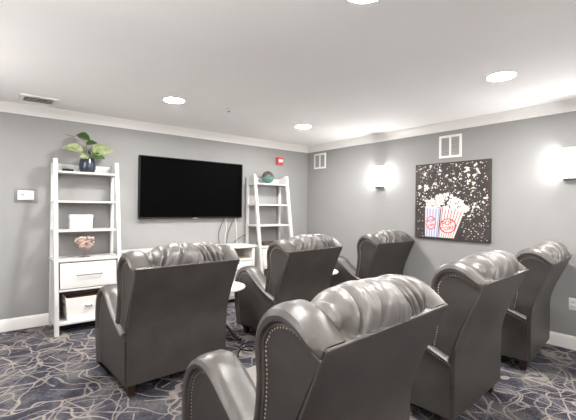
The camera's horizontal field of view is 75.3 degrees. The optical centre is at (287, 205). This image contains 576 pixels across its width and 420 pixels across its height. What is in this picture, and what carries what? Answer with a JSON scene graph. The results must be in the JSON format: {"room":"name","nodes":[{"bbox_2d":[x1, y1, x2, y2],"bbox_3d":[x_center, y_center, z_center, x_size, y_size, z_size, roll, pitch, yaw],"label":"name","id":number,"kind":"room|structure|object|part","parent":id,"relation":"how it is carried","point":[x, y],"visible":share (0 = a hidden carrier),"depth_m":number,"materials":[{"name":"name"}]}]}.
{"room":"home theater room","nodes":[
{"label":"home theater room","id":0,"kind":"room"},
{"bbox_2d":[0,112,307,319],"bbox_3d":[-1.766,0.140,5.076,5.579,2.440,0.120,1,0,-39],"label":"wall","id":1,"kind":"structure","parent":0,"point":[29,145],"depth_m":4.54,"materials":[{"name":"grey paint"}]},
{"bbox_2d":[14,188,37,202],"bbox_3d":[-2.865,-0.112,4.086,0.210,0.160,0.034,1,0,-39],"label":"thermostat","id":2,"kind":"object","parent":1,"relation":"attached to","point":[22,195],"visible":1,"depth_m":4.08,"materials":[{"name":"white plastic"}]},
{"bbox_2d":[0,311,62,331],"bbox_3d":[-1.737,1.295,5.018,5.339,0.130,0.016,1,0,-39],"label":"baseboard","id":3,"kind":"structure","parent":1,"relation":"attached to","point":[10,324],"depth_m":4.08,"materials":[{"name":"white paint"}]},
{"bbox_2d":[0,100,307,152],"bbox_3d":[-1.687,-1.029,4.999,5.339,0.100,0.090,1,0,-39],"label":"trim","id":4,"kind":"structure","parent":1,"relation":"attached to","point":[5,106],"depth_m":4.78,"materials":[{"name":"white paint"}]},
{"bbox_2d":[138,155,242,218],"bbox_3d":[-1.328,-0.234,5.305,1.550,0.830,0.067,1,0,-39],"label":"television","id":5,"kind":"object","parent":1,"relation":"attached to","point":[168,187],"visible":1,"depth_m":5.22,"materials":[{"name":"black plastic"}]},
{"bbox_2d":[276,157,282,164],"bbox_3d":[-0.134,-0.753,6.272,0.124,0.124,0.064,1,0,-39],"label":"fire alarm","id":6,"kind":"object","parent":1,"relation":"attached to","point":[279,161],"visible":1,"depth_m":6.25,"materials":[{"name":"red plastic"}]},
{"bbox_2d":[0,0,575,145],"bbox_3d":[0.706,-1.115,2.042,5.579,0.100,7.937,1,0,-39],"label":"ceiling","id":7,"kind":"structure","parent":0,"point":[342,69],"depth_m":2.73,"materials":[{"name":"white paint"}]},
{"bbox_2d":[18,93,58,105],"bbox_3d":[-2.565,-1.085,3.837,0.330,0.019,0.300,1,0,-39],"label":"ceiling vent","id":8,"kind":"object","parent":7,"relation":"in","point":[23,97],"visible":1,"depth_m":3.82,"materials":[{"name":"white plastic"}]},
{"bbox_2d":[163,97,184,103],"bbox_3d":[-1.161,-1.073,3.802,0.218,0.011,0.218,1,0,-39],"label":"recessed light","id":9,"kind":"object","parent":7,"relation":"in","point":[176,100],"visible":1,"depth_m":3.78,"materials":[{"name":"white plastic"}]},
{"bbox_2d":[295,125,310,128],"bbox_3d":[0.204,-1.052,4.969,0.218,0.011,0.218,1,0,-39],"label":"recessed light","id":10,"kind":"object","parent":7,"relation":"in","point":[296,126],"visible":1,"depth_m":4.93,"materials":[{"name":"white"}]},
{"bbox_2d":[348,0,376,3],"bbox_3d":[0.386,-1.064,1.857,0.218,0.011,0.218,1,0,-39],"label":"recessed light","id":11,"kind":"object","parent":7,"relation":"in","point":[353,1],"visible":1,"depth_m":1.94,"materials":[{"name":"white"}]},
{"bbox_2d":[486,71,516,80],"bbox_3d":[1.721,-1.043,3.013,0.218,0.011,0.218,1,0,-39],"label":"recessed light","id":12,"kind":"object","parent":7,"relation":"in","point":[504,75],"visible":1,"depth_m":2.99,"materials":[{"name":"white"}]},
{"bbox_2d":[0,299,575,419],"bbox_3d":[0.676,1.425,2.031,5.579,0.100,7.937,1,0,-39],"label":"floor","id":13,"kind":"structure","parent":0,"point":[44,376],"depth_m":2.83,"materials":[{"name":"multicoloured carpet"}]},
{"bbox_2d":[49,158,120,336],"bbox_3d":[-2.280,0.416,4.232,0.678,1.868,0.511,1,0,-39],"label":"ladder shelf","id":14,"kind":"object","parent":13,"relation":"on","point":[88,271],"visible":0.88,"depth_m":4.13,"materials":[{"name":"white paint"}]},
{"bbox_3d":[-2.671,0.431,4.216,0.034,1.830,0.045,1,0,-39],"label":"leg","id":15,"kind":"part","parent":14,"relation":"part of","materials":[{"name":"white paint"}]},
{"bbox_3d":[-2.531,0.929,4.040,0.022,0.695,0.440,1,0,-39],"label":"panel","id":16,"kind":"part","parent":14,"relation":"part of","materials":[{"name":"white paint"}]},
{"bbox_3d":[-2.466,0.413,3.963,0.042,1.868,0.326,1,0,-39],"label":"leg","id":17,"kind":"part","parent":14,"relation":"part of","materials":[{"name":"white paint"}]},
{"bbox_3d":[-2.299,1.242,4.240,0.646,0.027,0.470,1,0,-39],"label":"shelf","id":18,"kind":"part","parent":14,"relation":"part of","materials":[{"name":"white paint"}]},
{"bbox_2d":[61,290,98,320],"bbox_3d":[-2.280,1.109,4.189,0.459,0.235,0.306,1,0,-39],"label":"storage basket","id":19,"kind":"object","parent":14,"relation":"on","point":[77,305],"visible":0.87,"depth_m":4.08,"materials":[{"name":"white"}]},
{"bbox_3d":[-2.195,1.092,4.102,0.100,0.050,0.012,1,0,-39],"label":"label plate","id":20,"kind":"part","parent":19,"relation":"part of","materials":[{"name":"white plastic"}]},
{"bbox_2d":[68,214,92,228],"bbox_3d":[-2.388,0.182,4.294,0.236,0.162,0.130,1,0,-39],"label":"box","id":21,"kind":"object","parent":14,"relation":"on","point":[84,221],"visible":1,"depth_m":4.25,"materials":[{"name":"white plastic"}]},
{"bbox_3d":[-2.387,0.122,4.294,0.236,0.042,0.130,1,0,-39],"label":"lid","id":22,"kind":"part","parent":21,"relation":"part of","materials":[{"name":"white plastic"}]},
{"bbox_3d":[-2.335,0.276,4.303,0.646,0.022,0.321,1,0,-39],"label":"shelf","id":23,"kind":"part","parent":14,"relation":"part of","materials":[{"name":"white paint"}]},
{"bbox_3d":[-2.359,-0.374,4.344,0.646,0.022,0.221,1,0,-39],"label":"shelf","id":24,"kind":"part","parent":14,"relation":"part of","materials":[{"name":"white paint"}]},
{"bbox_3d":[-2.346,-0.044,4.323,0.646,0.022,0.272,1,0,-39],"label":"shelf","id":25,"kind":"part","parent":14,"relation":"part of","materials":[{"name":"white paint"}]},
{"bbox_3d":[-2.418,-0.432,4.420,0.590,0.093,0.016,1,0,-39],"label":"gallery rail","id":26,"kind":"part","parent":14,"relation":"part of","materials":[{"name":"white paint"}]},
{"bbox_3d":[-2.285,0.750,4.232,0.558,0.270,0.348,1,0,-39],"label":"drawer","id":27,"kind":"part","parent":14,"relation":"part of","materials":[{"name":"white paint"}]},
{"bbox_2d":[63,132,113,172],"bbox_3d":[-2.319,-0.617,4.327,0.529,0.462,0.262,1,0,-39],"label":"potted plant","id":28,"kind":"object","parent":14,"relation":"on","point":[86,164],"visible":0.96,"depth_m":4.28,"materials":[{"name":"green plant"}]},
{"bbox_3d":[-2.328,-0.469,4.327,0.176,0.165,0.176,1,0,-39],"label":"pot","id":29,"kind":"part","parent":28,"relation":"part of","materials":[{"name":"blue ceramic"}]},
{"bbox_3d":[-2.183,0.438,4.611,0.034,1.830,0.045,1,0,-39],"label":"leg","id":30,"kind":"part","parent":14,"relation":"part of","materials":[{"name":"white paint"}]},
{"bbox_3d":[-1.978,0.421,4.358,0.042,1.868,0.326,1,0,-39],"label":"leg","id":31,"kind":"part","parent":14,"relation":"part of","materials":[{"name":"white paint"}]},
{"bbox_3d":[-2.297,0.466,4.215,0.232,0.225,0.232,1,0,-39],"label":"glass bowl","id":32,"kind":"object","parent":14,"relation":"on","visible":0},
{"bbox_2d":[74,236,94,247],"bbox_3d":[-2.295,0.410,4.220,0.190,0.133,0.190,1,0,-7],"label":"potpourri","id":33,"kind":"object","parent":32,"relation":"in","point":[82,242],"visible":1,"depth_m":4.19,"materials":[{"name":"pink plant"}]},
{"bbox_2d":[95,242,239,397],"bbox_3d":[-1.020,0.818,3.086,0.880,1.084,0.979,1,0,-42],"label":"recliner","id":34,"kind":"object","parent":13,"relation":"on","point":[166,308],"visible":1,"depth_m":2.75,"materials":[{"name":"grey leather"}]},
{"bbox_3d":[-1.310,0.947,2.874,0.168,0.628,0.646,1,0,-42],"label":"arm","id":35,"kind":"part","parent":34,"relation":"part of","materials":[{"name":"grey leather"}]},
{"bbox_3d":[-1.126,1.304,2.663,0.064,0.105,0.064,1,0,-42],"label":"leg","id":36,"kind":"part","parent":34,"relation":"part of","materials":[{"name":"brown wood"}]},
{"bbox_2d":[146,242,222,266],"bbox_3d":[-0.805,0.589,2.850,0.604,0.624,0.345,1,0,-42],"label":"cushion","id":37,"kind":"object","parent":34,"relation":"on","point":[202,254],"depth_m":2.72,"materials":[{"name":"grey leather"}]},
{"bbox_2d":[116,243,255,299],"bbox_3d":[-1.306,0.964,5.061,1.815,0.803,0.448,1,0,-39],"label":"media console","id":38,"kind":"object","parent":13,"relation":"on","point":[246,252],"visible":0.09,"depth_m":5.41,"materials":[{"name":"white paint"}]},
{"bbox_3d":[-0.824,0.911,5.392,0.532,0.233,0.304,1,0,-39],"label":"drawer","id":39,"kind":"part","parent":38,"relation":"part of","materials":[{"name":"white paint"}]},
{"bbox_3d":[-0.636,0.991,5.619,0.040,0.769,0.412,1,0,-39],"label":"panel","id":40,"kind":"part","parent":38,"relation":"part of","materials":[{"name":"white paint"}]},
{"bbox_2d":[226,281,244,340],"bbox_3d":[-0.687,1.087,3.796,0.500,0.561,0.500,1,0,-39],"label":"side table","id":41,"kind":"object","parent":13,"relation":"on","point":[237,286],"visible":0.2,"depth_m":3.77,"materials":[{"name":"white laminate"}]},
{"bbox_3d":[-0.575,1.281,3.783,0.163,0.176,0.164,1,0,-39],"label":"leg","id":42,"kind":"part","parent":41,"relation":"part of","materials":[{"name":"black plastic"}]},
{"bbox_2d":[237,341,254,358],"bbox_3d":[-0.398,1.363,3.546,0.160,0.012,0.455,1,0,7],"label":"cable","id":43,"kind":"object","parent":13,"relation":"on","point":[242,349],"visible":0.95,"depth_m":3.57,"materials":[{"name":"black plastic"}]},
{"bbox_2d":[246,174,292,274],"bbox_3d":[-0.249,0.447,5.875,0.678,1.868,0.511,1,0,-39],"label":"ladder shelf","id":44,"kind":"object","parent":13,"relation":"on","point":[260,250],"visible":0.48,"depth_m":5.84,"materials":[{"name":"white paint"}]},
{"bbox_3d":[-0.640,0.462,5.859,0.034,1.830,0.045,1,0,-39],"label":"leg","id":45,"kind":"part","parent":44,"relation":"part of","materials":[{"name":"white paint"}]},
{"bbox_3d":[-0.500,0.960,5.682,0.022,0.695,0.440,1,0,-39],"label":"panel","id":46,"kind":"part","parent":44,"relation":"part of","materials":[{"name":"white paint"}]},
{"bbox_3d":[-0.435,0.444,5.605,0.042,1.868,0.326,1,0,-39],"label":"leg","id":47,"kind":"part","parent":44,"relation":"part of","materials":[{"name":"white paint"}]},
{"bbox_2d":[257,241,272,245],"bbox_3d":[-0.265,0.587,5.884,0.410,0.045,0.210,1,0,-39],"label":"wooden tray","id":48,"kind":"object","parent":44,"relation":"on","point":[264,243],"visible":0.43,"depth_m":5.74,"materials":[{"name":"brown wood"}]},
{"bbox_3d":[-0.254,0.781,5.875,0.558,0.270,0.348,1,0,-39],"label":"drawer","id":49,"kind":"part","parent":44,"relation":"part of","materials":[{"name":"white paint"}]},
{"bbox_3d":[-0.328,-0.343,5.987,0.646,0.022,0.221,1,0,-39],"label":"shelf","id":50,"kind":"part","parent":44,"relation":"part of","materials":[{"name":"white paint"}]},
{"bbox_2d":[262,171,273,182],"bbox_3d":[-0.321,-0.453,5.924,0.196,0.194,0.196,1,0,-39],"label":"ball","id":51,"kind":"object","parent":44,"relation":"on","point":[267,177],"visible":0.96,"depth_m":5.85,"materials":[{"name":"teal glass"}]},
{"bbox_2d":[262,177,273,182],"bbox_3d":[-0.321,-0.406,5.924,0.196,0.100,0.196,1,0,-39],"label":"bowl","id":52,"kind":"object","parent":44,"relation":"on","point":[265,179],"depth_m":5.86,"materials":[{"name":"teal glass"}]},
{"bbox_3d":[-0.316,-0.013,5.965,0.646,0.022,0.272,1,0,-39],"label":"shelf","id":53,"kind":"part","parent":44,"relation":"part of","materials":[{"name":"white paint"}]},
{"bbox_3d":[-0.388,-0.401,6.062,0.590,0.093,0.016,1,0,-39],"label":"gallery rail","id":54,"kind":"part","parent":44,"relation":"part of","materials":[{"name":"white paint"}]},
{"bbox_3d":[-0.304,0.307,5.945,0.646,0.022,0.321,1,0,-39],"label":"shelf","id":55,"kind":"part","parent":44,"relation":"part of","materials":[{"name":"white paint"}]},
{"bbox_3d":[-0.152,0.469,6.253,0.034,1.830,0.045,1,0,-39],"label":"leg","id":56,"kind":"part","parent":44,"relation":"part of","materials":[{"name":"white paint"}]},
{"bbox_3d":[0.053,0.452,6.000,0.042,1.868,0.326,1,0,-39],"label":"leg","id":57,"kind":"part","parent":44,"relation":"part of","materials":[{"name":"white paint"}]},
{"bbox_2d":[234,234,342,332],"bbox_3d":[-0.033,0.834,4.144,0.880,1.084,0.979,1,0,-45],"label":"recliner","id":58,"kind":"object","parent":13,"relation":"on","point":[302,266],"visible":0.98,"depth_m":3.83,"materials":[{"name":"grey leather"}]},
{"bbox_3d":[-0.452,1.318,4.055,0.064,0.105,0.064,1,0,-45],"label":"leg","id":59,"kind":"part","parent":58,"relation":"part of","materials":[{"name":"brown wood"}]},
{"bbox_3d":[-0.313,0.963,3.919,0.168,0.628,0.646,1,0,-45],"label":"arm","id":60,"kind":"part","parent":58,"relation":"part of","materials":[{"name":"grey leather"}]},
{"bbox_2d":[288,234,331,250],"bbox_3d":[0.193,0.606,3.920,0.604,0.624,0.344,1,0,-45],"label":"cushion","id":61,"kind":"object","parent":58,"relation":"on","point":[309,242],"depth_m":3.77,"materials":[{"name":"grey leather"}]},
{"bbox_2d":[182,274,447,419],"bbox_3d":[0.077,0.825,1.723,0.880,1.084,0.979,1,0,-43],"label":"recliner","id":62,"kind":"object","parent":13,"relation":"on","point":[354,351],"visible":1,"depth_m":1.33,"materials":[{"name":"grey leather"}]},
{"bbox_3d":[-0.209,0.953,1.505,0.168,0.628,0.646,1,0,-43],"label":"arm","id":63,"kind":"part","parent":62,"relation":"part of","materials":[{"name":"grey leather"}]},
{"bbox_2d":[246,365,255,385],"bbox_3d":[-0.023,0.972,1.827,0.536,0.193,0.690,1,0,-43],"label":"seat cushion","id":64,"kind":"object","parent":62,"relation":"on","point":[251,371],"depth_m":1.96,"materials":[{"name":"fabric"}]},
{"bbox_3d":[-0.010,0.622,1.221,0.004,0.452,0.249,1,0,-43],"label":"nailhead trim","id":65,"kind":"part","parent":62,"relation":"part of","materials":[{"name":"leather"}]},
{"bbox_2d":[311,274,430,340],"bbox_3d":[0.297,0.596,1.492,0.604,0.624,0.344,1,0,-43],"label":"cushion","id":66,"kind":"object","parent":62,"relation":"on","point":[388,307],"depth_m":1.34,"materials":[{"name":"grey leather"}]},
{"bbox_2d":[330,230,414,286],"bbox_3d":[1.064,0.851,5.067,0.880,1.084,0.979,1,0,-41],"label":"recliner","id":67,"kind":"object","parent":13,"relation":"on","point":[383,252],"visible":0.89,"depth_m":4.68,"materials":[{"name":"grey leather"}]},
{"bbox_3d":[0.771,0.980,4.859,0.168,0.628,0.646,1,0,-41],"label":"arm","id":68,"kind":"part","parent":67,"relation":"part of","materials":[{"name":"grey leather"}]},
{"bbox_2d":[373,230,406,242],"bbox_3d":[1.276,0.622,4.830,0.604,0.624,0.344,1,0,-41],"label":"cushion","id":69,"kind":"object","parent":67,"relation":"on","point":[384,236],"depth_m":4.67,"materials":[{"name":"grey leather"}]},
{"bbox_2d":[410,250,528,419],"bbox_3d":[1.085,0.841,2.731,0.880,1.084,0.979,1,0,-43],"label":"recliner","id":70,"kind":"object","parent":13,"relation":"on","point":[460,363],"visible":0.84,"depth_m":2.30,"materials":[{"name":"grey leather"}]},
{"bbox_3d":[0.797,0.970,2.516,0.168,0.628,0.646,1,0,-43],"label":"arm","id":71,"kind":"part","parent":70,"relation":"part of","materials":[{"name":"grey leather"}]},
{"bbox_3d":[0.993,0.638,2.230,0.005,0.453,0.249,1,0,-43],"label":"nailhead trim","id":72,"kind":"part","parent":70,"relation":"part of","materials":[{"name":"silver metal"}]},
{"bbox_2d":[460,250,520,281],"bbox_3d":[1.303,0.612,2.499,0.604,0.624,0.344,1,0,-43],"label":"cushion","id":73,"kind":"object","parent":70,"relation":"on","point":[496,265],"depth_m":2.34,"materials":[{"name":"grey leather"}]},
{"bbox_2d":[501,240,572,370],"bbox_3d":[2.086,0.856,3.607,0.979,1.084,0.880,0,0,44],"label":"recliner","id":74,"kind":"object","parent":13,"relation":"on","point":[526,323],"visible":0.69,"depth_m":3.16,"materials":[{"name":"grey leather"}]},
{"bbox_3d":[1.809,0.985,3.378,0.646,0.628,0.168,0,0,44],"label":"arm","id":75,"kind":"part","parent":74,"relation":"part of","materials":[{"name":"grey leather"}]},
{"bbox_3d":[2.008,1.343,3.180,0.064,0.105,0.064,0,0,44],"label":"leg","id":76,"kind":"part","parent":74,"relation":"part of","materials":[{"name":"brown wood"}]},
{"bbox_2d":[529,240,567,261],"bbox_3d":[2.315,0.628,3.387,0.344,0.624,0.604,0,0,44],"label":"cushion","id":77,"kind":"object","parent":74,"relation":"on","point":[557,250],"depth_m":3.21,"materials":[{"name":"grey leather"}]},
{"bbox_2d":[307,111,575,336],"bbox_3d":[2.851,0.188,3.706,0.120,2.440,7.817,1,0,-39],"label":"wall","id":78,"kind":"structure","parent":0,"point":[532,202],"depth_m":4.41,"materials":[{"name":"grey paint"}]},
{"bbox_2d":[314,153,325,168],"bbox_3d":[0.552,-0.774,6.462,0.012,0.265,0.291,1,0,-39],"label":"air vent","id":79,"kind":"object","parent":78,"relation":"attached to","point":[319,159],"visible":1,"depth_m":6.45,"materials":[{"name":"white plastic"}]},
{"bbox_2d":[374,166,383,186],"bbox_3d":[1.315,-0.428,5.446,0.096,0.304,0.132,1,0,-39],"label":"wall sconce","id":80,"kind":"object","parent":78,"relation":"attached to","point":[379,170],"visible":1,"depth_m":5.40,"materials":[{"name":"white glass"}]},
{"bbox_2d":[308,98,575,152],"bbox_3d":[2.745,-0.984,3.692,0.090,0.100,7.697,1,0,-39],"label":"trim","id":81,"kind":"structure","parent":78,"relation":"attached to","point":[564,106],"depth_m":4.50,"materials":[{"name":"white paint"}]},
{"bbox_2d":[439,133,461,158],"bbox_3d":[2.021,-0.741,4.646,0.012,0.285,0.290,1,0,-39],"label":"air vent","id":82,"kind":"object","parent":78,"relation":"in","point":[450,146],"visible":1,"depth_m":4.64,"materials":[{"name":"white plastic"}]},
{"bbox_2d":[441,138,448,155],"bbox_3d":[1.979,-0.741,4.696,0.010,0.212,0.103,1,0,-39],"label":"grille","id":83,"kind":"object","parent":82,"relation":"attached to","point":[444,141],"depth_m":4.70,"materials":[{"name":"grey plastic"}]},
{"bbox_2d":[451,137,458,154],"bbox_3d":[2.061,-0.740,4.594,0.010,0.212,0.103,1,0,-39],"label":"grille","id":84,"kind":"object","parent":82,"relation":"attached to","point":[454,140],"depth_m":4.60,"materials":[{"name":"grey plastic"}]},
{"bbox_2d":[415,158,491,242],"bbox_3d":[2.012,-0.060,4.620,0.040,0.964,0.956,1,0,-39],"label":"picture","id":85,"kind":"object","parent":78,"relation":"attached to","point":[453,200],"visible":1,"depth_m":4.56,"materials":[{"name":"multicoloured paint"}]},
{"bbox_2d":[546,331,575,349],"bbox_3d":[2.747,1.341,3.704,0.016,0.130,7.697,1,0,-39],"label":"baseboard","id":86,"kind":"structure","parent":78,"relation":"attached to","point":[558,339],"depth_m":3.71,"materials":[{"name":"white paint"}]},
{"bbox_2d":[563,147,575,178],"bbox_3d":[2.764,-0.419,3.654,0.096,0.304,0.132,1,0,-39],"label":"wall sconce","id":87,"kind":"object","parent":78,"relation":"attached to","point":[569,153],"visible":1,"depth_m":3.62,"materials":[{"name":"white glass"}]},
{"bbox_2d":[569,297,575,310],"bbox_3d":[2.797,0.964,3.655,0.008,0.120,0.076,1,0,-39],"label":"wall outlet","id":88,"kind":"object","parent":78,"relation":"attached to","point":[572,301],"visible":1,"depth_m":3.66,"materials":[{"name":"white plastic"}]}
]}

